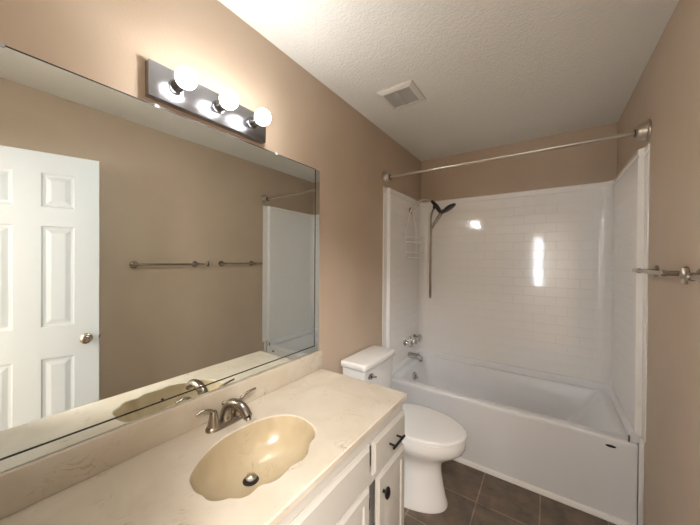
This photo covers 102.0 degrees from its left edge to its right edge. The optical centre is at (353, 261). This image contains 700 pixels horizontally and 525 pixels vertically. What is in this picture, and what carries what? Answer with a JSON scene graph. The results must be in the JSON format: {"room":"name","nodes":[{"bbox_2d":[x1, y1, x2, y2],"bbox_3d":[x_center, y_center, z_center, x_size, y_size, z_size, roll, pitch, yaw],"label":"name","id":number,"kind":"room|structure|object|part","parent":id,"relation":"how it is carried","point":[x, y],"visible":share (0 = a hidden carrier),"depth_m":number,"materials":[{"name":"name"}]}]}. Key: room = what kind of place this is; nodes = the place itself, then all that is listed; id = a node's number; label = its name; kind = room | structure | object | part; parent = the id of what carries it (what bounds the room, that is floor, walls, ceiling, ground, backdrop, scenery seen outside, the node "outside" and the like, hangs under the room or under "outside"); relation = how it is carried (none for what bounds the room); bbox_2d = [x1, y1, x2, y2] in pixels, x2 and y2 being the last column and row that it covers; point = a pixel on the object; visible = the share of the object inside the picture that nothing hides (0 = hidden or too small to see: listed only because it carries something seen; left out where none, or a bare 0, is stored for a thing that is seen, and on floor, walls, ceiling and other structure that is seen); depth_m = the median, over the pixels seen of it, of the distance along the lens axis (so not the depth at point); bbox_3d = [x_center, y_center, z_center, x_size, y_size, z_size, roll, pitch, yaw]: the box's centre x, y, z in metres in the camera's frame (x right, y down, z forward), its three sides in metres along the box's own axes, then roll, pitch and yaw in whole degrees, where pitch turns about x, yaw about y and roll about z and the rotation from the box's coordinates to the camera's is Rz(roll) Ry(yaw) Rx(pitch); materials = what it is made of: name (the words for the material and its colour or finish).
{"room":"bathroom","nodes":[
{"label":"bathroom","id":0,"kind":"room"},
{"bbox_2d":[0,0,420,472],"bbox_3d":[-0.149,0.176,1.822,0.100,2.458,3.080,1,0,34],"label":"wall","id":1,"kind":"structure","parent":0,"point":[109,43],"depth_m":1.39,"materials":[{"name":"beige paint"}]},
{"bbox_2d":[0,41,319,472],"bbox_3d":[-0.557,-0.010,1.127,0.009,1.048,1.267,1,0,34],"label":"wall mirror","id":2,"kind":"object","parent":1,"relation":"attached to","point":[154,258],"visible":1,"depth_m":0.89,"materials":[{"name":"silver mirror"}]},
{"bbox_2d":[0,350,321,519],"bbox_3d":[-0.552,0.569,1.132,0.020,0.106,1.281,1,0,34],"label":"backsplash","id":3,"kind":"structure","parent":1,"relation":"attached to","point":[23,486],"depth_m":0.88,"materials":[{"name":"beige stone"}]},
{"bbox_2d":[145,58,265,143],"bbox_3d":[-0.527,-0.603,1.106,0.072,0.116,0.464,1,0,34],"label":"vanity light bar","id":4,"kind":"object","parent":1,"relation":"attached to","point":[161,86],"visible":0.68,"depth_m":1.06,"materials":[{"name":"grey metal"}]},
{"bbox_2d":[168,79,184,94],"bbox_3d":[-0.599,-0.607,0.974,0.042,0.048,0.048,1,0,34],"label":"socket","id":5,"kind":"object","parent":4,"relation":"attached to","point":[174,88],"depth_m":0.97,"materials":[{"name":"silver metal"}]},
{"bbox_2d":[175,66,197,89],"bbox_3d":[-0.555,-0.612,0.944,0.064,0.066,0.066,1,0,34],"label":"light bulb","id":6,"kind":"object","parent":4,"relation":"attached to","point":[185,77],"visible":1,"depth_m":0.93,"materials":[{"name":"white glass"}]},
{"bbox_2d":[212,100,225,113],"bbox_3d":[-0.513,-0.607,1.101,0.042,0.048,0.048,1,0,34],"label":"socket","id":7,"kind":"object","parent":4,"relation":"attached to","point":[217,108],"depth_m":1.09,"materials":[{"name":"silver metal"}]},
{"bbox_2d":[219,90,237,109],"bbox_3d":[-0.469,-0.612,1.070,0.064,0.066,0.066,1,0,34],"label":"light bulb","id":8,"kind":"object","parent":4,"relation":"attached to","point":[228,99],"visible":1,"depth_m":1.05,"materials":[{"name":"white glass"}]},
{"bbox_2d":[247,117,258,128],"bbox_3d":[-0.426,-0.607,1.228,0.042,0.048,0.048,1,0,34],"label":"socket","id":9,"kind":"object","parent":4,"relation":"attached to","point":[251,122],"depth_m":1.22,"materials":[{"name":"silver metal"}]},
{"bbox_2d":[254,108,270,125],"bbox_3d":[-0.382,-0.612,1.197,0.064,0.066,0.066,1,0,34],"label":"light bulb","id":10,"kind":"object","parent":4,"relation":"attached to","point":[262,116],"visible":1,"depth_m":1.18,"materials":[{"name":"white glass"}]},
{"bbox_2d":[382,119,651,184],"bbox_3d":[0.885,-0.678,1.882,1.523,0.112,0.112,1,0,34],"label":"shower curtain rod","id":11,"kind":"object","parent":1,"relation":"attached to","point":[642,132],"visible":1,"depth_m":1.68,"materials":[{"name":"silver metal"}]},
{"bbox_3d":[0.885,-0.678,1.882,1.464,0.023,0.023,1,0,34],"label":"rod","id":12,"kind":"part","parent":11,"relation":"part of","materials":[{"name":"silver metal"}]},
{"bbox_2d":[218,0,678,160],"bbox_3d":[0.529,-1.075,1.356,1.724,0.060,3.080,1,0,34],"label":"ceiling","id":13,"kind":"structure","parent":0,"point":[489,73],"depth_m":1.44,"materials":[{"name":"white paint"}]},
{"bbox_2d":[377,79,425,109],"bbox_3d":[0.307,-1.039,1.786,0.228,0.020,0.234,1,0,34],"label":"ceiling vent","id":14,"kind":"object","parent":13,"relation":"in","point":[406,93],"visible":1,"depth_m":1.76,"materials":[{"name":"white plastic"}]},
{"bbox_2d":[385,87,418,107],"bbox_3d":[0.307,-1.038,1.786,0.168,0.012,0.174,1,0,34],"label":"grille","id":15,"kind":"object","parent":14,"relation":"attached to","point":[399,97],"depth_m":1.78,"materials":[{"name":"grey plastic"}]},
{"bbox_2d":[421,122,617,201],"bbox_3d":[1.363,0.183,2.591,1.524,2.458,0.100,1,0,34],"label":"wall","id":16,"kind":"structure","parent":0,"point":[596,162],"depth_m":2.44,"materials":[{"name":"beige paint"}]},
{"bbox_2d":[382,143,649,524],"bbox_3d":[1.099,0.403,2.210,1.523,2.018,0.828,1,0,34],"label":"shower surround","id":17,"kind":"object","parent":16,"relation":"attached to","point":[540,283],"visible":0.84,"depth_m":2.34,"materials":[{"name":"white plastic"}]},
{"bbox_2d":[404,334,422,361],"bbox_3d":[0.594,0.811,2.653,0.136,0.209,0.290,1,0,34],"label":"tub faucet","id":18,"kind":"object","parent":17,"relation":"attached to","point":[415,339],"visible":1,"depth_m":2.63,"materials":[{"name":"silver metal"}]},
{"bbox_3d":[0.508,0.738,2.578,0.078,0.063,0.070,1,0,34],"label":"handle","id":19,"kind":"part","parent":18,"relation":"part of","materials":[{"name":"silver metal"}]},
{"bbox_3d":[0.570,0.738,2.669,0.078,0.063,0.070,1,0,34],"label":"handle","id":20,"kind":"part","parent":18,"relation":"part of","materials":[{"name":"silver metal"}]},
{"bbox_3d":[0.582,0.881,2.636,0.136,0.068,0.058,1,0,34],"label":"spout","id":21,"kind":"part","parent":18,"relation":"part of","materials":[{"name":"silver metal"}]},
{"bbox_3d":[0.632,0.738,2.760,0.078,0.063,0.070,1,0,34],"label":"handle","id":22,"kind":"part","parent":18,"relation":"part of","materials":[{"name":"silver metal"}]},
{"bbox_2d":[409,198,455,297],"bbox_3d":[0.727,-0.124,2.585,0.417,0.924,0.163,1,0,34],"label":"shower","id":23,"kind":"object","parent":17,"relation":"attached to","point":[449,207],"visible":0.98,"depth_m":2.56,"materials":[{"name":"silver metal"}]},
{"bbox_2d":[405,207,423,257],"bbox_3d":[0.578,-0.273,2.620,0.094,0.477,0.260,1,0,34],"label":"shower caddy","id":24,"kind":"object","parent":23,"relation":"hanging from","point":[416,242],"visible":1,"depth_m":2.58,"materials":[{"name":"white metal"}]},
{"bbox_2d":[406,252,423,257],"bbox_3d":[0.577,-0.061,2.621,0.094,0.054,0.249,1,0,34],"label":"basket","id":25,"kind":"object","parent":24,"relation":"on","point":[406,252],"depth_m":2.54,"materials":[{"name":"white metal"}]},
{"bbox_2d":[407,236,423,243],"bbox_3d":[0.578,-0.202,2.620,0.094,0.054,0.249,1,0,34],"label":"basket","id":26,"kind":"object","parent":24,"relation":"on","point":[415,242],"depth_m":2.59,"materials":[{"name":"white metal"}]},
{"bbox_3d":[0.629,-0.529,2.615,0.215,0.117,0.020,1,0,34],"label":"shower arm","id":27,"kind":"part","parent":23,"relation":"part of","materials":[{"name":"silver metal"}]},
{"bbox_2d":[404,460,637,524],"bbox_3d":[0.511,1.443,1.370,1.724,0.060,3.080,1,0,34],"label":"floor","id":28,"kind":"structure","parent":0,"point":[474,496],"depth_m":1.63,"materials":[{"name":"brown tile"}]},
{"bbox_2d":[277,404,405,524],"bbox_3d":[-0.323,1.031,0.970,0.589,0.756,1.269,1,0,34],"label":"vanity cabinet","id":29,"kind":"object","parent":28,"relation":"on","point":[367,487],"visible":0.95,"depth_m":1.06,"materials":[{"name":"beige paint"}]},
{"bbox_2d":[0,369,406,524],"bbox_3d":[-0.334,0.692,0.982,0.553,0.134,1.282,1,0,34],"label":"countertop","id":30,"kind":"structure","parent":29,"relation":"on","point":[256,471],"depth_m":0.92,"materials":[{"name":"beige stone"}]},
{"bbox_2d":[195,387,255,433],"bbox_3d":[-0.467,0.567,1.103,0.196,0.111,0.205,0,0,-3],"label":"sink faucet","id":31,"kind":"object","parent":30,"relation":"on","point":[227,418],"visible":1,"depth_m":1.05,"materials":[{"name":"silver metal"}]},
{"bbox_3d":[-0.536,0.548,1.027,0.020,0.028,0.068,1,0,34],"label":"lever","id":32,"kind":"part","parent":31,"relation":"part of","materials":[{"name":"silver metal"}]},
{"bbox_3d":[-0.519,0.582,1.052,0.044,0.062,0.044,1,0,34],"label":"handle","id":33,"kind":"part","parent":31,"relation":"part of","materials":[{"name":"silver metal"}]},
{"bbox_3d":[-0.490,0.615,1.095,0.054,0.016,0.160,1,0,34],"label":"plate","id":34,"kind":"part","parent":31,"relation":"part of","materials":[{"name":"silver metal"}]},
{"bbox_3d":[-0.441,0.564,1.062,0.174,0.103,0.047,1,0,34],"label":"spout","id":35,"kind":"part","parent":31,"relation":"part of","materials":[{"name":"silver metal"}]},
{"bbox_3d":[-0.460,0.582,1.138,0.044,0.062,0.044,1,0,34],"label":"handle","id":36,"kind":"part","parent":31,"relation":"part of","materials":[{"name":"silver metal"}]},
{"bbox_3d":[-0.438,0.550,1.170,0.020,0.035,0.083,1,0,34],"label":"lever","id":37,"kind":"part","parent":31,"relation":"part of","materials":[{"name":"silver metal"}]},
{"bbox_2d":[190,416,314,500],"bbox_3d":[-0.314,0.694,0.952,0.306,0.130,0.424,1,0,34],"label":"basin","id":38,"kind":"object","parent":30,"relation":"in","point":[248,460],"depth_m":1.02,"materials":[{"name":"beige ceramic"}]},
{"bbox_3d":[-0.019,1.076,0.973,0.016,0.434,0.275,1,0,34],"label":"door","id":39,"kind":"part","parent":29,"relation":"part of","materials":[{"name":"beige paint"}]},
{"bbox_3d":[0.136,0.941,1.156,0.030,0.050,0.035,1,0,34],"label":"knob","id":40,"kind":"part","parent":29,"relation":"part of","materials":[{"name":"black metal"}]},
{"bbox_3d":[0.160,0.772,1.230,0.016,0.134,0.293,1,0,34],"label":"drawer","id":41,"kind":"part","parent":29,"relation":"part of","materials":[{"name":"beige paint"}]},
{"bbox_3d":[0.167,1.080,1.245,0.016,0.425,0.261,1,0,34],"label":"door","id":42,"kind":"part","parent":29,"relation":"part of","materials":[{"name":"beige paint"}]},
{"bbox_3d":[0.189,0.771,1.221,0.034,0.011,0.105,1,0,34],"label":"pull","id":43,"kind":"part","parent":29,"relation":"part of","materials":[{"name":"black metal"}]},
{"bbox_2d":[341,345,466,513],"bbox_3d":[0.332,1.020,1.784,0.728,0.776,0.418,1,0,34],"label":"toilet","id":44,"kind":"object","parent":28,"relation":"on","point":[433,438],"visible":0.58,"depth_m":1.63,"materials":[{"name":"white ceramic"}]},
{"bbox_3d":[0.112,0.843,1.934,0.181,0.344,0.400,1,0,34],"label":"tank","id":45,"kind":"part","parent":44,"relation":"part of","materials":[{"name":"white ceramic"}]},
{"bbox_3d":[0.116,0.650,1.932,0.198,0.040,0.418,1,0,34],"label":"tank lid","id":46,"kind":"part","parent":44,"relation":"part of","materials":[{"name":"white ceramic"}]},
{"bbox_3d":[0.376,1.207,1.753,0.603,0.404,0.374,1,0,34],"label":"bowl","id":47,"kind":"part","parent":44,"relation":"part of","materials":[{"name":"white ceramic"}]},
{"bbox_3d":[0.429,0.999,1.717,0.487,0.012,0.374,1,0,34],"label":"seat","id":48,"kind":"part","parent":44,"relation":"part of","materials":[{"name":"white ceramic"}]},
{"bbox_3d":[0.428,0.981,1.718,0.495,0.022,0.380,1,0,34],"label":"lid","id":49,"kind":"part","parent":44,"relation":"part of","materials":[{"name":"white ceramic"}]},
{"bbox_2d":[391,355,637,524],"bbox_3d":[1.105,1.167,2.231,1.485,0.490,0.780,1,0,34],"label":"bathtub","id":50,"kind":"object","parent":28,"relation":"on","point":[569,441],"visible":0.88,"depth_m":1.85,"materials":[{"name":"white plastic"}]},
{"bbox_3d":[0.558,1.034,2.568,0.031,0.072,0.072,1,0,34],"label":"overflow plate","id":51,"kind":"part","parent":50,"relation":"part of","materials":[{"name":"silver metal"}]},
{"bbox_2d":[453,457,634,524],"bbox_3d":[0.884,1.399,1.908,1.488,0.027,0.018,1,0,34],"label":"trim","id":52,"kind":"structure","parent":50,"relation":"attached to","point":[589,510],"depth_m":1.71,"materials":[{"name":"white wood"}]},
{"bbox_2d":[617,0,699,524],"bbox_3d":[1.190,0.191,0.903,0.100,2.458,3.080,1,0,34],"label":"wall","id":53,"kind":"structure","parent":0,"point":[666,93],"depth_m":1.16,"materials":[{"name":"beige paint"}]},
{"bbox_2d":[632,265,689,276],"bbox_3d":[1.302,0.043,1.219,0.073,0.054,0.468,1,0,34],"label":"towel bar","id":54,"kind":"object","parent":53,"relation":"attached to","point":[655,271],"visible":0.77,"depth_m":1.12,"materials":[{"name":"silver metal"}]},
{"bbox_3d":[1.392,0.043,1.329,0.050,0.054,0.054,1,0,34],"label":"post","id":55,"kind":"part","parent":54,"relation":"part of","materials":[{"name":"silver metal"}]},
{"bbox_3d":[1.200,0.043,1.048,0.050,0.054,0.054,1,0,34],"label":"post","id":56,"kind":"part","parent":54,"relation":"part of","materials":[{"name":"silver metal"}]},
{"bbox_2d":[679,273,699,280],"bbox_3d":[0.928,0.047,0.674,0.073,0.054,0.545,1,0,34],"label":"towel bar","id":57,"kind":"object","parent":53,"relation":"attached to","point":[689,276],"visible":1,"depth_m":0.85,"materials":[{"name":"silver metal"}]},
{"bbox_2d":[680,268,699,283],"bbox_3d":[1.128,0.048,0.946,0.052,0.054,0.048,1,0,34],"label":"robe hook","id":58,"kind":"object","parent":53,"relation":"attached to","point":[682,270],"visible":0.58,"depth_m":0.95,"materials":[{"name":"silver metal"}]}
]}

